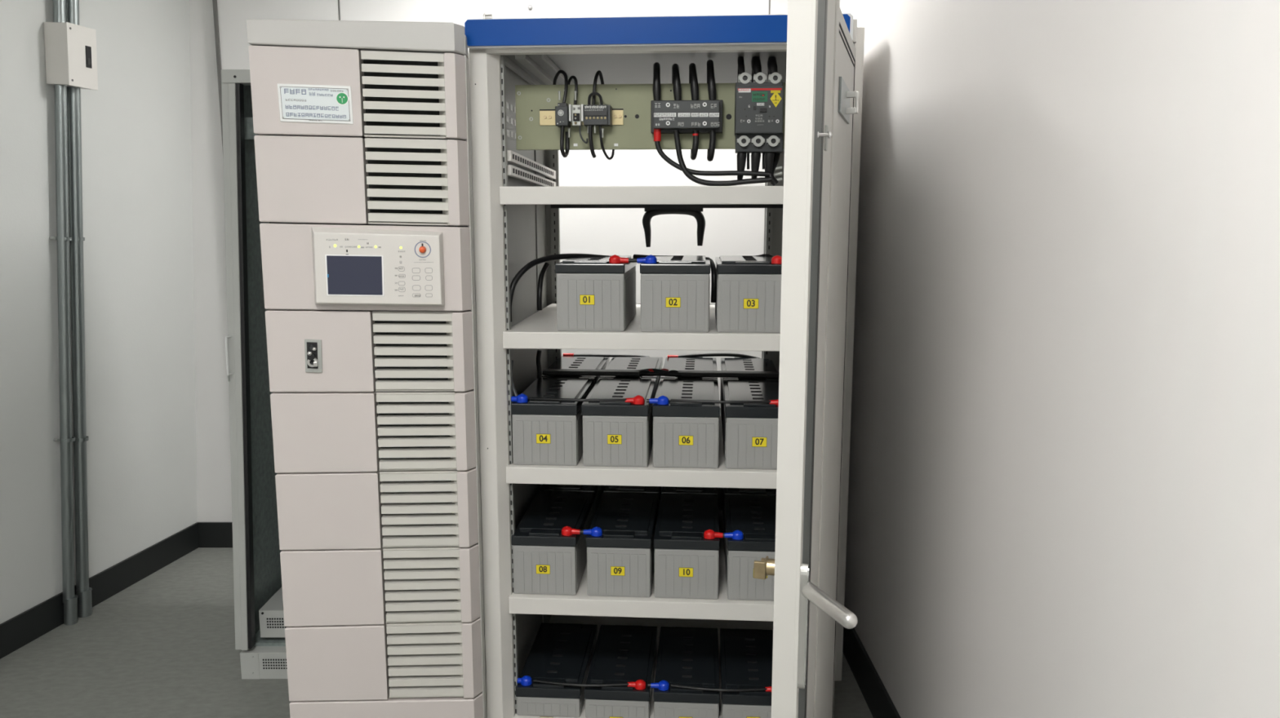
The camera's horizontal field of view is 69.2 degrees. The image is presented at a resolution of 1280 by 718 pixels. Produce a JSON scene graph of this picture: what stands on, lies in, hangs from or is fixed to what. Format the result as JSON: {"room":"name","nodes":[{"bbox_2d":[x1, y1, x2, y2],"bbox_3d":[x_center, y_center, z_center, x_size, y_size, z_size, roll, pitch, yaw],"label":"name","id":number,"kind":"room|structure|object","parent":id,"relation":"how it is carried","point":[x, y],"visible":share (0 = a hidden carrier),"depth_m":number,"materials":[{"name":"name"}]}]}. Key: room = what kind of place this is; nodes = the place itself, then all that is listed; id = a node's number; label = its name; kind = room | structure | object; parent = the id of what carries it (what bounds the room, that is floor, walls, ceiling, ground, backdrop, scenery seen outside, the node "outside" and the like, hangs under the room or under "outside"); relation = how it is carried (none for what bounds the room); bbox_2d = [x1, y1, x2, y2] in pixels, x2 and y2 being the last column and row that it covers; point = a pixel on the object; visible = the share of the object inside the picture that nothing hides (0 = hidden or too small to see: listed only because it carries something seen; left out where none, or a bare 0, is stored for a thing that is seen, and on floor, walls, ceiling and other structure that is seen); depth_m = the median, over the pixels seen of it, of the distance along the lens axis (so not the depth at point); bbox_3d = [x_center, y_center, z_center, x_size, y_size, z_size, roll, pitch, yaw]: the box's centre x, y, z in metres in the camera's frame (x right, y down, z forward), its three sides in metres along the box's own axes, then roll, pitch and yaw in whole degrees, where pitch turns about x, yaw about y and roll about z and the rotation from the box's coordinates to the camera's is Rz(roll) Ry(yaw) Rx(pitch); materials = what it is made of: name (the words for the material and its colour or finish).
{"room":"battery backup room","nodes":[
{"label":"battery backup room","id":0,"kind":"room"},
{"bbox_2d":[0,0,197,624],"bbox_3d":[-2.566,-0.003,0.997,0.278,2.780,6.496,1,9,9],"label":"wall","id":1,"kind":"structure","parent":0,"point":[136,150],"depth_m":3.63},
{"bbox_2d":[53,0,78,625],"bbox_3d":[-2.092,-0.369,3.366,0.226,2.782,0.049,-4,10,-22],"label":"conduit","id":2,"kind":"object","parent":1,"relation":"attached to","point":[69,598],"visible":1,"depth_m":3.39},
{"bbox_2d":[48,236,71,240],"bbox_3d":[-2.089,-0.436,3.357,0.057,0.016,0.064,1,9,9],"label":"clamp","id":3,"kind":"object","parent":2,"relation":"attached to","point":[58,238],"visible":0.92,"depth_m":3.33,"materials":[{"name":"grey"}]},
{"bbox_2d":[53,436,75,442],"bbox_3d":[-2.135,0.299,3.453,0.057,0.016,0.064,1,9,9],"label":"clamp","id":4,"kind":"object","parent":2,"relation":"attached to","point":[73,439],"visible":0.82,"depth_m":3.43,"materials":[{"name":"grey"}]},
{"bbox_2d":[43,22,97,90],"bbox_3d":[-2.026,-1.077,3.304,0.104,0.215,0.139,1,9,9],"label":"junction box","id":5,"kind":"object","parent":1,"relation":"attached to","point":[70,49],"visible":0.99,"depth_m":3.25,"materials":[{"name":"white"}]},
{"bbox_2d":[66,0,92,617],"bbox_3d":[-2.082,-0.379,3.430,0.224,2.782,0.053,-3,9,-19],"label":"conduit","id":6,"kind":"object","parent":1,"relation":"attached to","point":[83,591],"visible":0.95,"depth_m":3.45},
{"bbox_2d":[69,236,84,240],"bbox_3d":[-2.079,-0.445,3.420,0.057,0.016,0.064,1,9,9],"label":"clamp","id":7,"kind":"object","parent":6,"relation":"attached to","point":[73,238],"visible":0.69,"depth_m":3.40,"materials":[{"name":"grey"}]},
{"bbox_2d":[75,436,88,442],"bbox_3d":[-2.125,0.303,3.521,0.057,0.016,0.064,1,9,9],"label":"clamp","id":8,"kind":"object","parent":6,"relation":"attached to","point":[86,439],"visible":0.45,"depth_m":3.50,"materials":[{"name":"grey"}]},
{"bbox_2d":[0,522,199,659],"bbox_3d":[-2.577,1.311,1.200,0.019,0.122,6.454,1,9,9],"label":"baseboard","id":9,"kind":"structure","parent":1,"relation":"attached to","point":[33,624],"depth_m":3.75,"materials":[{"name":"black"}]},
{"bbox_2d":[189,0,231,522],"bbox_3d":[-1.219,-0.499,4.205,4.149,2.780,0.120,0,9,0],"label":"wall","id":10,"kind":"structure","parent":0,"point":[213,459],"depth_m":4.17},
{"bbox_2d":[197,522,232,547],"bbox_3d":[-0.672,0.824,4.343,2.790,0.122,0.012,0,9,0],"label":"baseboard","id":11,"kind":"structure","parent":10,"relation":"attached to","point":[211,535],"depth_m":4.34,"materials":[{"name":"black"}]},
{"bbox_2d":[212,0,338,159],"bbox_3d":[-1.556,-0.548,4.121,0.535,2.658,0.030,0,9,0],"label":"wall","id":12,"kind":"structure","parent":10,"relation":"attached to","point":[230,16],"depth_m":3.97,"materials":[{"name":"grey"}]},
{"bbox_2d":[337,0,768,408],"bbox_3d":[-0.368,-0.549,4.125,1.845,2.658,0.022,0,9,0],"label":"wall","id":13,"kind":"structure","parent":10,"relation":"attached to","point":[593,231],"depth_m":4.08,"materials":[{"name":"grey"}]},
{"bbox_2d":[761,0,787,358],"bbox_3d":[0.642,-0.549,4.125,0.182,2.658,0.022,0,9,0],"label":"trim","id":14,"kind":"structure","parent":10,"relation":"attached to","point":[775,6],"depth_m":3.97,"materials":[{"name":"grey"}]},
{"bbox_2d":[0,547,873,717],"bbox_3d":[-1.269,1.421,1.217,4.249,0.100,6.612,0,9,0],"label":"floor","id":15,"kind":"structure","parent":0,"point":[162,646],"depth_m":3.21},
{"bbox_2d":[221,69,287,679],"bbox_3d":[-1.012,0.053,3.256,0.682,1.978,0.643,0,9,0],"label":"tall cabinet","id":16,"kind":"object","parent":15,"relation":"on","point":[259,615],"visible":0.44,"depth_m":3.05,"materials":[{"name":"grey"}]},
{"bbox_2d":[258,586,286,637],"bbox_3d":[-1.038,0.869,3.334,0.502,0.097,0.398,0,9,0],"label":"tray","id":17,"kind":"object","parent":16,"relation":"on","point":[271,615],"depth_m":3.14,"materials":[{"name":"grey"}]},
{"bbox_2d":[246,18,487,717],"bbox_3d":[-0.660,0.167,2.553,0.472,1.968,0.781,-1,9,-5],"label":"tall cabinet","id":18,"kind":"object","parent":15,"relation":"on","point":[363,146],"visible":0.99,"depth_m":2.18,"materials":[{"name":"grey"}]},
{"bbox_2d":[284,88,346,120],"bbox_3d":[-0.727,-0.569,2.075,0.132,0.071,0.001,-1,9,-5],"label":"label","id":19,"kind":"object","parent":18,"relation":"attached to","point":[299,115],"depth_m":2.07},
{"bbox_2d":[360,50,466,140],"bbox_3d":[-0.514,-0.601,2.116,0.228,0.193,0.048,-1,9,-5],"label":"vent grille","id":20,"kind":"object","parent":18,"relation":"attached to","point":[406,95],"depth_m":2.10,"materials":[{"name":"grey"}]},
{"bbox_2d":[364,137,469,226],"bbox_3d":[-0.514,-0.408,2.146,0.228,0.198,0.048,-1,9,-5],"label":"vent grille","id":21,"kind":"object","parent":18,"relation":"attached to","point":[409,181],"depth_m":2.13,"materials":[{"name":"grey"}]},
{"bbox_2d":[372,310,474,391],"bbox_3d":[-0.514,-0.019,2.206,0.228,0.194,0.048,-1,9,-5],"label":"vent grille","id":22,"kind":"object","parent":18,"relation":"attached to","point":[413,350],"depth_m":2.19,"materials":[{"name":"grey"}]},
{"bbox_2d":[375,390,476,471],"bbox_3d":[-0.514,0.172,2.236,0.228,0.193,0.048,-1,9,-5],"label":"vent grille","id":23,"kind":"object","parent":18,"relation":"attached to","point":[416,430],"depth_m":2.22,"materials":[{"name":"grey"}]},
{"bbox_2d":[379,466,478,547],"bbox_3d":[-0.514,0.364,2.265,0.228,0.193,0.048,-1,9,-5],"label":"vent grille","id":24,"kind":"object","parent":18,"relation":"attached to","point":[420,507],"depth_m":2.25,"materials":[{"name":"grey"}]},
{"bbox_2d":[382,542,480,623],"bbox_3d":[-0.514,0.555,2.295,0.228,0.194,0.048,-1,9,-5],"label":"vent grille","id":25,"kind":"object","parent":18,"relation":"attached to","point":[424,583],"depth_m":2.28,"materials":[{"name":"grey"}]},
{"bbox_2d":[386,617,482,698],"bbox_3d":[-0.514,0.751,2.325,0.228,0.202,0.048,-1,9,-5],"label":"vent grille","id":26,"kind":"object","parent":18,"relation":"attached to","point":[427,658],"depth_m":2.31,"materials":[{"name":"grey"}]},
{"bbox_2d":[464,0,858,717],"bbox_3d":[0.040,0.185,2.237,0.908,2.030,1.820,1,9,4],"label":"tall cabinet","id":27,"kind":"object","parent":15,"relation":"on","point":[518,197],"depth_m":2.25,"materials":[{"name":"grey"}]},
{"bbox_2d":[537,262,549,311],"bbox_3d":[-0.283,-0.211,2.692,0.020,0.136,0.058,4,10,26],"label":"cable","id":28,"kind":"object","parent":27,"relation":"on","point":[540,288],"visible":1,"depth_m":2.68,"materials":[{"name":"black plastic"}]},
{"bbox_2d":[511,490,594,595],"bbox_3d":[-0.233,0.500,2.615,0.178,0.182,0.401,1,9,4],"label":"battery","id":29,"kind":"object","parent":27,"relation":"on","point":[549,550],"visible":0.92,"depth_m":2.43,"materials":[{"name":"grey"}]},
{"bbox_2d":[511,376,595,466],"bbox_3d":[-0.235,0.153,2.562,0.178,0.183,0.401,1,9,4],"label":"battery","id":30,"kind":"object","parent":27,"relation":"on","point":[545,433],"visible":0.88,"depth_m":2.37,"materials":[{"name":"grey"}]},
{"bbox_2d":[511,360,518,396],"bbox_3d":[-0.328,0.052,2.394,0.016,0.096,0.043,-4,10,-26],"label":"cable","id":31,"kind":"object","parent":30,"relation":"attached to","point":[513,389],"visible":0.65,"depth_m":2.39,"materials":[{"name":"grey plastic"}]},
{"bbox_2d":[536,350,542,378],"bbox_3d":[-0.298,0.028,2.730,0.018,0.108,0.013,1,9,4],"label":"cable","id":32,"kind":"object","parent":30,"relation":"attached to","point":[539,352],"visible":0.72,"depth_m":2.72,"materials":[{"name":"black plastic"}]},
{"bbox_2d":[542,368,639,377],"bbox_3d":[-0.143,0.040,2.747,0.286,0.014,0.044,1,9,4],"label":"cable","id":33,"kind":"object","parent":30,"relation":"on","point":[570,372],"visible":0.91,"depth_m":2.73,"materials":[{"name":"black"}]},
{"bbox_2d":[515,622,597,717],"bbox_3d":[-0.237,0.891,2.676,0.183,0.128,0.401,1,9,4],"label":"battery","id":34,"kind":"object","parent":27,"relation":"on","point":[562,653],"visible":0.95,"depth_m":2.56,"materials":[{"name":"grey"}]},
{"bbox_2d":[555,102,570,127],"bbox_3d":[-0.194,-0.613,2.329,0.032,0.056,0.056,1,9,4],"label":"relay","id":35,"kind":"object","parent":27,"relation":"attached to","point":[562,110],"visible":1,"depth_m":2.31,"materials":[{"name":"grey"}]},
{"bbox_2d":[552,70,568,102],"bbox_3d":[-0.201,-0.687,2.343,0.019,0.085,0.072,-5,10,-29],"label":"wire","id":36,"kind":"object","parent":35,"relation":"attached to","point":[558,72],"visible":1,"depth_m":2.32,"materials":[{"name":"black"}]},
{"bbox_2d":[560,125,569,157],"bbox_3d":[-0.190,-0.550,2.343,0.012,0.080,0.052,2,9,13],"label":"wire","id":37,"kind":"object","parent":35,"relation":"attached to","point":[565,153],"visible":0.97,"depth_m":2.33,"materials":[{"name":"black"}]},
{"bbox_2d":[539,484,604,516],"bbox_3d":[-0.208,0.444,3.023,0.170,0.168,0.400,1,9,4],"label":"battery","id":38,"kind":"object","parent":27,"relation":"on","point":[597,491],"visible":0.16,"depth_m":2.83,"materials":[{"name":"grey"}]},
{"bbox_2d":[541,355,609,383],"bbox_3d":[-0.202,0.097,2.969,0.170,0.169,0.400,1,9,4],"label":"battery","id":39,"kind":"object","parent":27,"relation":"on","point":[584,362],"visible":0.16,"depth_m":2.97,"materials":[{"name":"grey"}]},
{"bbox_2d":[568,104,583,126],"bbox_3d":[-0.158,-0.612,2.330,0.035,0.050,0.046,1,9,4],"label":"holder","id":40,"kind":"object","parent":27,"relation":"attached to","point":[575,111],"visible":0.96,"depth_m":2.32,"materials":[{"name":"white"}]},
{"bbox_2d":[568,75,577,104],"bbox_3d":[-0.171,-0.678,2.344,0.014,0.074,0.053,-5,10,-27],"label":"wire","id":41,"kind":"object","parent":40,"relation":"attached to","point":[571,77],"visible":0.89,"depth_m":2.33,"materials":[{"name":"black"}]},
{"bbox_2d":[578,125,587,143],"bbox_3d":[-0.142,-0.567,2.341,0.021,0.046,0.025,1,9,4],"label":"wire","id":42,"kind":"object","parent":40,"relation":"hanging from","point":[580,126],"visible":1,"depth_m":2.33,"materials":[{"name":"grey"}]},
{"bbox_2d":[588,124,595,158],"bbox_3d":[-0.120,-0.550,2.339,0.012,0.082,0.033,3,9,19],"label":"wire","id":43,"kind":"object","parent":27,"relation":"attached to","point":[590,126],"visible":1,"depth_m":2.33,"materials":[{"name":"black"}]},
{"bbox_2d":[587,92,603,104],"bbox_3d":[-0.111,-0.647,2.308,0.039,0.034,0.017,1,9,4],"label":"wire","id":44,"kind":"object","parent":27,"relation":"attached to","point":[597,94],"visible":1,"depth_m":2.31,"materials":[{"name":"black"}]},
{"bbox_2d":[555,254,636,331],"bbox_3d":[-0.106,-0.193,2.499,0.182,0.190,0.401,1,9,4],"label":"battery","id":45,"kind":"object","parent":27,"relation":"on","point":[594,294],"visible":0.96,"depth_m":2.31,"materials":[{"name":"grey"}]},
{"bbox_2d":[510,253,630,322],"bbox_3d":[-0.186,-0.194,2.474,0.321,0.169,0.208,0,9,-1],"label":"cable","id":46,"kind":"object","parent":45,"relation":"attached to","point":[559,256],"visible":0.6,"depth_m":2.44,"materials":[{"name":"black plastic"}]},
{"bbox_2d":[628,258,636,262],"bbox_3d":[-0.018,-0.245,2.305,0.049,0.010,0.010,1,9,4],"label":"cable","id":47,"kind":"object","parent":45,"relation":"attached to","point":[630,260],"visible":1,"depth_m":2.30,"materials":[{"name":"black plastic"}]},
{"bbox_2d":[591,70,604,104],"bbox_3d":[-0.104,-0.682,2.337,0.014,0.090,0.061,5,10,28],"label":"wire","id":48,"kind":"object","parent":27,"relation":"attached to","point":[598,72],"visible":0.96,"depth_m":2.32,"materials":[{"name":"black"}]},
{"bbox_2d":[599,125,614,159],"bbox_3d":[-0.083,-0.550,2.350,0.010,0.088,0.056,8,12,41],"label":"wire","id":49,"kind":"object","parent":27,"relation":"attached to","point":[600,126],"visible":1,"depth_m":2.34,"materials":[{"name":"black"}]},
{"bbox_2d":[581,377,656,466],"bbox_3d":[-0.050,0.155,2.549,0.170,0.183,0.401,1,9,4],"label":"battery","id":50,"kind":"object","parent":27,"relation":"on","point":[615,433],"visible":0.88,"depth_m":2.36,"materials":[{"name":"grey"}]},
{"bbox_2d":[529,397,626,401],"bbox_3d":[-0.153,0.104,2.358,0.261,0.009,0.026,1,9,4],"label":"cable","id":51,"kind":"object","parent":50,"relation":"attached to","point":[531,398],"visible":1,"depth_m":2.35,"materials":[{"name":"black plastic"}]},
{"bbox_2d":[584,625,657,717],"bbox_3d":[-0.048,0.889,2.662,0.175,0.121,0.401,1,9,4],"label":"battery","id":52,"kind":"object","parent":27,"relation":"on","point":[623,654],"visible":0.98,"depth_m":2.56,"materials":[{"name":"grey"}]},
{"bbox_2d":[533,680,628,687],"bbox_3d":[-0.153,0.868,2.477,0.269,0.009,0.026,1,9,4],"label":"cable","id":53,"kind":"object","parent":52,"relation":"attached to","point":[534,681],"visible":1,"depth_m":2.47,"materials":[{"name":"black plastic"}]},
{"bbox_2d":[583,492,658,597],"bbox_3d":[-0.046,0.502,2.602,0.178,0.182,0.401,1,9,4],"label":"battery","id":54,"kind":"object","parent":27,"relation":"on","point":[620,550],"visible":0.94,"depth_m":2.42,"materials":[{"name":"grey"}]},
{"bbox_2d":[600,355,662,393],"bbox_3d":[-0.021,0.099,2.957,0.170,0.169,0.400,1,9,4],"label":"battery","id":55,"kind":"object","parent":27,"relation":"on","point":[617,362],"visible":0.25,"depth_m":2.95,"materials":[{"name":"grey"}]},
{"bbox_2d":[563,353,650,357],"bbox_3d":[-0.101,-0.004,3.127,0.319,0.030,0.016,1,9,4],"label":"cable","id":56,"kind":"object","parent":55,"relation":"on","point":[564,354],"visible":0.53,"depth_m":3.12,"materials":[{"name":"black plastic"}]},
{"bbox_2d":[603,485,662,511],"bbox_3d":[-0.013,0.446,3.010,0.170,0.168,0.400,1,9,4],"label":"battery","id":57,"kind":"object","parent":27,"relation":"on","point":[608,489],"visible":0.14,"depth_m":2.82,"materials":[{"name":"grey"}]},
{"bbox_2d":[508,510,773,622],"bbox_3d":[0.074,0.590,2.775,0.782,0.046,0.770,1,9,4],"label":"shelf","id":58,"kind":"object","parent":27,"relation":"attached to","point":[580,604],"depth_m":2.40,"materials":[{"name":"grey"}]},
{"bbox_2d":[506,408,777,488],"bbox_3d":[0.074,0.243,2.722,0.782,0.044,0.770,1,9,4],"label":"shelf","id":59,"kind":"object","parent":27,"relation":"attached to","point":[721,477],"depth_m":2.35,"materials":[{"name":"grey"}]},
{"bbox_2d":[502,302,780,351],"bbox_3d":[0.074,-0.102,2.668,0.782,0.042,0.770,1,9,4],"label":"shelf","id":60,"kind":"object","parent":27,"relation":"attached to","point":[539,331],"depth_m":2.30,"materials":[{"name":"grey"}]},
{"bbox_2d":[499,186,783,208],"bbox_3d":[0.074,-0.452,2.614,0.782,0.046,0.770,1,9,4],"label":"shelf","id":61,"kind":"object","parent":27,"relation":"attached to","point":[557,197],"depth_m":2.24,"materials":[{"name":"grey"}]},
{"bbox_2d":[512,615,773,717],"bbox_3d":[0.074,0.931,2.828,0.782,0.046,0.770,1,9,4],"label":"shelf","id":62,"kind":"object","parent":27,"relation":"attached to","point":[598,620],"depth_m":3.06,"materials":[{"name":"grey"}]},
{"bbox_2d":[636,254,710,332],"bbox_3d":[0.096,-0.191,2.485,0.182,0.190,0.401,1,9,4],"label":"battery","id":63,"kind":"object","parent":27,"relation":"on","point":[675,290],"visible":1,"depth_m":2.29,"materials":[{"name":"grey"}]},
{"bbox_2d":[632,254,716,302],"bbox_3d":[0.121,-0.227,2.562,0.297,0.119,0.103,8,12,42],"label":"cable","id":64,"kind":"object","parent":63,"relation":"on","point":[713,273],"visible":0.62,"depth_m":2.44,"materials":[{"name":"black plastic"}]},
{"bbox_2d":[649,377,719,468],"bbox_3d":[0.125,0.157,2.537,0.178,0.183,0.401,1,9,4],"label":"battery","id":65,"kind":"object","parent":27,"relation":"on","point":[686,434],"visible":0.99,"depth_m":2.35,"materials":[{"name":"grey"}]},
{"bbox_2d":[650,626,719,717],"bbox_3d":[0.133,0.887,2.649,0.183,0.113,0.401,1,9,4],"label":"battery","id":66,"kind":"object","parent":27,"relation":"on","point":[686,656],"visible":0.99,"depth_m":2.54,"materials":[{"name":"grey"}]},
{"bbox_2d":[650,99,722,133],"bbox_3d":[0.116,-0.604,2.308,0.178,0.079,0.057,1,9,4],"label":"block","id":67,"kind":"object","parent":27,"relation":"attached to","point":[704,116],"visible":1,"depth_m":2.29,"materials":[{"name":"black"}]},
{"bbox_2d":[652,62,661,101],"bbox_3d":[0.043,-0.698,2.338,0.022,0.102,0.082,1,9,4],"label":"power cable","id":68,"kind":"object","parent":67,"relation":"attached to","point":[656,89],"visible":0.98,"depth_m":2.31,"materials":[{"name":"black plastic"}]},
{"bbox_2d":[671,63,681,101],"bbox_3d":[0.090,-0.695,2.336,0.022,0.098,0.082,-1,9,-4],"label":"power cable","id":69,"kind":"object","parent":67,"relation":"attached to","point":[676,82],"visible":0.91,"depth_m":2.30,"materials":[{"name":"black plastic"}]},
{"bbox_2d":[688,62,698,100],"bbox_3d":[0.133,-0.695,2.333,0.024,0.100,0.082,-1,9,-5],"label":"power cable","id":70,"kind":"object","parent":67,"relation":"attached to","point":[693,80],"visible":0.92,"depth_m":2.30,"materials":[{"name":"black plastic"}]},
{"bbox_2d":[690,130,698,159],"bbox_3d":[0.137,-0.540,2.347,0.020,0.071,0.075,0,9,-1],"label":"power cable","id":71,"kind":"object","parent":67,"relation":"attached to","point":[694,151],"visible":0.99,"depth_m":2.31,"materials":[{"name":"black plastic"}]},
{"bbox_2d":[706,130,715,161],"bbox_3d":[0.181,-0.537,2.345,0.022,0.074,0.076,1,9,4],"label":"power cable","id":72,"kind":"object","parent":67,"relation":"attached to","point":[710,152],"visible":0.98,"depth_m":2.31,"materials":[{"name":"black plastic"}]},
{"bbox_2d":[706,59,715,100],"bbox_3d":[0.177,-0.698,2.329,0.023,0.108,0.082,0,9,-2],"label":"power cable","id":73,"kind":"object","parent":67,"relation":"attached to","point":[710,68],"visible":0.93,"depth_m":2.30,"materials":[{"name":"black plastic"}]},
{"bbox_2d":[653,128,769,177],"bbox_3d":[0.179,-0.516,2.318,0.290,0.118,0.018,1,9,4],"label":"power cable","id":74,"kind":"object","parent":67,"relation":"attached to","point":[657,132],"visible":1,"depth_m":2.32,"materials":[{"name":"black plastic"}]},
{"bbox_2d":[673,129,771,186],"bbox_3d":[0.206,-0.501,2.313,0.246,0.138,0.014,1,9,4],"label":"power cable","id":75,"kind":"object","parent":67,"relation":"attached to","point":[677,139],"visible":1,"depth_m":2.31,"materials":[{"name":"black plastic"}]},
{"bbox_2d":[653,493,723,599],"bbox_3d":[0.138,0.504,2.590,0.178,0.182,0.401,1,9,4],"label":"battery","id":76,"kind":"object","parent":27,"relation":"on","point":[686,541],"visible":1,"depth_m":2.40,"materials":[{"name":"grey"}]},
{"bbox_2d":[660,356,717,379],"bbox_3d":[0.158,0.101,2.944,0.170,0.169,0.400,1,9,4],"label":"battery","id":77,"kind":"object","parent":27,"relation":"on","point":[700,363],"visible":0.25,"depth_m":2.95,"materials":[{"name":"grey"}]},
{"bbox_2d":[661,486,717,495],"bbox_3d":[0.163,0.448,2.998,0.170,0.168,0.400,1,9,4],"label":"battery","id":78,"kind":"object","parent":27,"relation":"on","point":[665,490],"visible":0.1,"depth_m":2.80,"materials":[{"name":"grey"}]},
{"bbox_2d":[720,628,773,717],"bbox_3d":[0.317,0.886,2.636,0.175,0.106,0.401,1,9,4],"label":"battery","id":79,"kind":"object","parent":27,"relation":"on","point":[745,655],"visible":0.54,"depth_m":2.56,"materials":[{"name":"grey"}]},
{"bbox_2d":[671,684,767,692],"bbox_3d":[0.214,0.872,2.451,0.265,0.009,0.026,1,9,4],"label":"cable","id":80,"kind":"object","parent":79,"relation":"attached to","point":[672,686],"visible":1,"depth_m":2.44,"materials":[{"name":"black plastic"}]},
{"bbox_2d":[715,255,782,333],"bbox_3d":[0.294,-0.189,2.471,0.182,0.190,0.401,1,9,4],"label":"battery","id":81,"kind":"object","parent":27,"relation":"on","point":[748,294],"visible":0.87,"depth_m":2.28,"materials":[{"name":"grey"}]},
{"bbox_2d":[719,253,773,257],"bbox_3d":[0.303,-0.286,2.601,0.162,0.018,0.023,2,9,15],"label":"cable","id":82,"kind":"object","parent":81,"relation":"on","point":[762,255],"visible":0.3,"depth_m":2.59,"materials":[{"name":"black plastic"}]},
{"bbox_2d":[721,488,776,533],"bbox_3d":[0.352,0.450,2.985,0.170,0.168,0.400,1,9,4],"label":"battery","id":83,"kind":"object","parent":27,"relation":"on","point":[726,491],"visible":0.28,"depth_m":2.80,"materials":[{"name":"grey"}]},
{"bbox_2d":[720,356,778,426],"bbox_3d":[0.342,0.103,2.932,0.170,0.169,0.400,1,9,4],"label":"battery","id":84,"kind":"object","parent":27,"relation":"on","point":[735,364],"visible":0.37,"depth_m":2.93,"materials":[{"name":"grey"}]},
{"bbox_2d":[667,353,759,358],"bbox_3d":[0.261,0.005,3.103,0.339,0.051,0.016,1,9,4],"label":"cable","id":85,"kind":"object","parent":84,"relation":"on","point":[698,354],"visible":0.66,"depth_m":3.10,"materials":[{"name":"black plastic"}]},
{"bbox_2d":[676,370,778,378],"bbox_3d":[0.258,0.045,2.720,0.299,0.014,0.044,1,9,4],"label":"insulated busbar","id":86,"kind":"object","parent":84,"relation":"on","point":[705,374],"visible":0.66,"depth_m":2.70,"materials":[{"name":"black"}]},
{"bbox_2d":[635,368,681,376],"bbox_3d":[0.059,0.039,2.730,0.153,0.018,0.042,1,9,4],"label":"cable","id":87,"kind":"object","parent":86,"relation":"on","point":[649,372],"visible":1,"depth_m":2.72,"materials":[{"name":"black plastic"}]},
{"bbox_2d":[724,494,776,601],"bbox_3d":[0.319,0.506,2.577,0.178,0.182,0.401,1,9,4],"label":"battery","id":88,"kind":"object","parent":27,"relation":"on","point":[749,531],"visible":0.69,"depth_m":2.39,"materials":[{"name":"grey"}]},
{"bbox_2d":[722,377,778,469],"bbox_3d":[0.313,0.159,2.524,0.170,0.183,0.401,1,9,4],"label":"battery","id":89,"kind":"object","parent":27,"relation":"on","point":[749,431],"visible":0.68,"depth_m":2.33,"materials":[{"name":"grey"}]},
{"bbox_2d":[670,399,771,404],"bbox_3d":[0.208,0.107,2.333,0.264,0.009,0.026,1,9,4],"label":"cable","id":90,"kind":"object","parent":89,"relation":"attached to","point":[671,400],"visible":1,"depth_m":2.33,"materials":[{"name":"black plastic"}]},
{"bbox_2d":[734,72,783,153],"bbox_3d":[0.294,-0.606,2.285,0.119,0.188,0.078,1,9,4],"label":"circuit breaker","id":91,"kind":"object","parent":27,"relation":"attached to","point":[758,104],"visible":1,"depth_m":2.25,"materials":[{"name":"grey"}]},
{"bbox_2d":[737,56,745,82],"bbox_3d":[0.253,-0.723,2.321,0.019,0.085,0.092,1,9,4],"label":"power cable","id":92,"kind":"object","parent":91,"relation":"attached to","point":[741,69],"visible":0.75,"depth_m":2.28,"materials":[{"name":"black plastic"}]},
{"bbox_2d":[737,152,746,179],"bbox_3d":[0.254,-0.489,2.323,0.025,0.085,0.037,1,9,4],"label":"power cable","id":93,"kind":"object","parent":91,"relation":"attached to","point":[741,157],"visible":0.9,"depth_m":2.31,"materials":[{"name":"black plastic"}]},
{"bbox_2d":[746,153,749,168],"bbox_3d":[0.273,-0.508,2.343,0.008,0.056,0.007,1,9,4],"label":"power cable","id":94,"kind":"object","parent":91,"relation":"attached to","point":[748,154],"visible":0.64,"depth_m":2.34,"materials":[{"name":"black plastic"}]},
{"bbox_2d":[751,151,760,178],"bbox_3d":[0.289,-0.488,2.321,0.025,0.085,0.037,1,9,4],"label":"power cable","id":95,"kind":"object","parent":91,"relation":"attached to","point":[756,156],"visible":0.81,"depth_m":2.31,"materials":[{"name":"black plastic"}]},
{"bbox_2d":[751,56,761,82],"bbox_3d":[0.289,-0.722,2.318,0.026,0.085,0.098,1,9,4],"label":"power cable","id":96,"kind":"object","parent":91,"relation":"attached to","point":[756,65],"visible":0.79,"depth_m":2.28,"materials":[{"name":"black plastic"}]},
{"bbox_2d":[762,153,764,168],"bbox_3d":[0.312,-0.508,2.340,0.008,0.056,0.007,1,9,3],"label":"power cable","id":97,"kind":"object","parent":91,"relation":"attached to","point":[763,154],"visible":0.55,"depth_m":2.34,"materials":[{"name":"black plastic"}]},
{"bbox_2d":[764,151,774,177],"bbox_3d":[0.323,-0.488,2.318,0.025,0.085,0.037,1,9,4],"label":"power cable","id":98,"kind":"object","parent":91,"relation":"attached to","point":[769,156],"visible":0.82,"depth_m":2.31,"materials":[{"name":"black plastic"}]},
{"bbox_2d":[767,56,777,76],"bbox_3d":[0.329,-0.719,2.316,0.025,0.081,0.098,1,9,4],"label":"power cable","id":99,"kind":"object","parent":91,"relation":"attached to","point":[772,67],"visible":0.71,"depth_m":2.27,"materials":[{"name":"black plastic"}]},
{"bbox_2d":[768,153,780,186],"bbox_3d":[0.338,-0.487,2.340,0.030,0.102,0.060,2,9,15],"label":"power cable","id":100,"kind":"object","parent":27,"relation":"on","point":[774,181],"visible":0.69,"depth_m":2.32,"materials":[{"name":"black plastic"}]},
{"bbox_2d":[834,26,864,680],"bbox_3d":[0.640,-0.032,3.409,0.070,2.099,0.953,0,9,0],"label":"tall cabinet","id":101,"kind":"object","parent":15,"relation":"on","point":[860,42],"visible":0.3,"depth_m":2.92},
{"bbox_2d":[840,0,1279,717],"bbox_3d":[0.795,-0.003,0.997,0.120,2.780,6.372,0,9,0],"label":"wall","id":102,"kind":"structure","parent":0,"point":[1064,487],"depth_m":1.60,"materials":[{"name":"paint"}]},
{"bbox_2d":[842,626,900,717],"bbox_3d":[0.729,1.302,1.193,0.012,0.142,6.360,0,9,0],"label":"baseboard","id":103,"kind":"structure","parent":102,"relation":"attached to","point":[877,700],"depth_m":2.95,"materials":[{"name":"black"}]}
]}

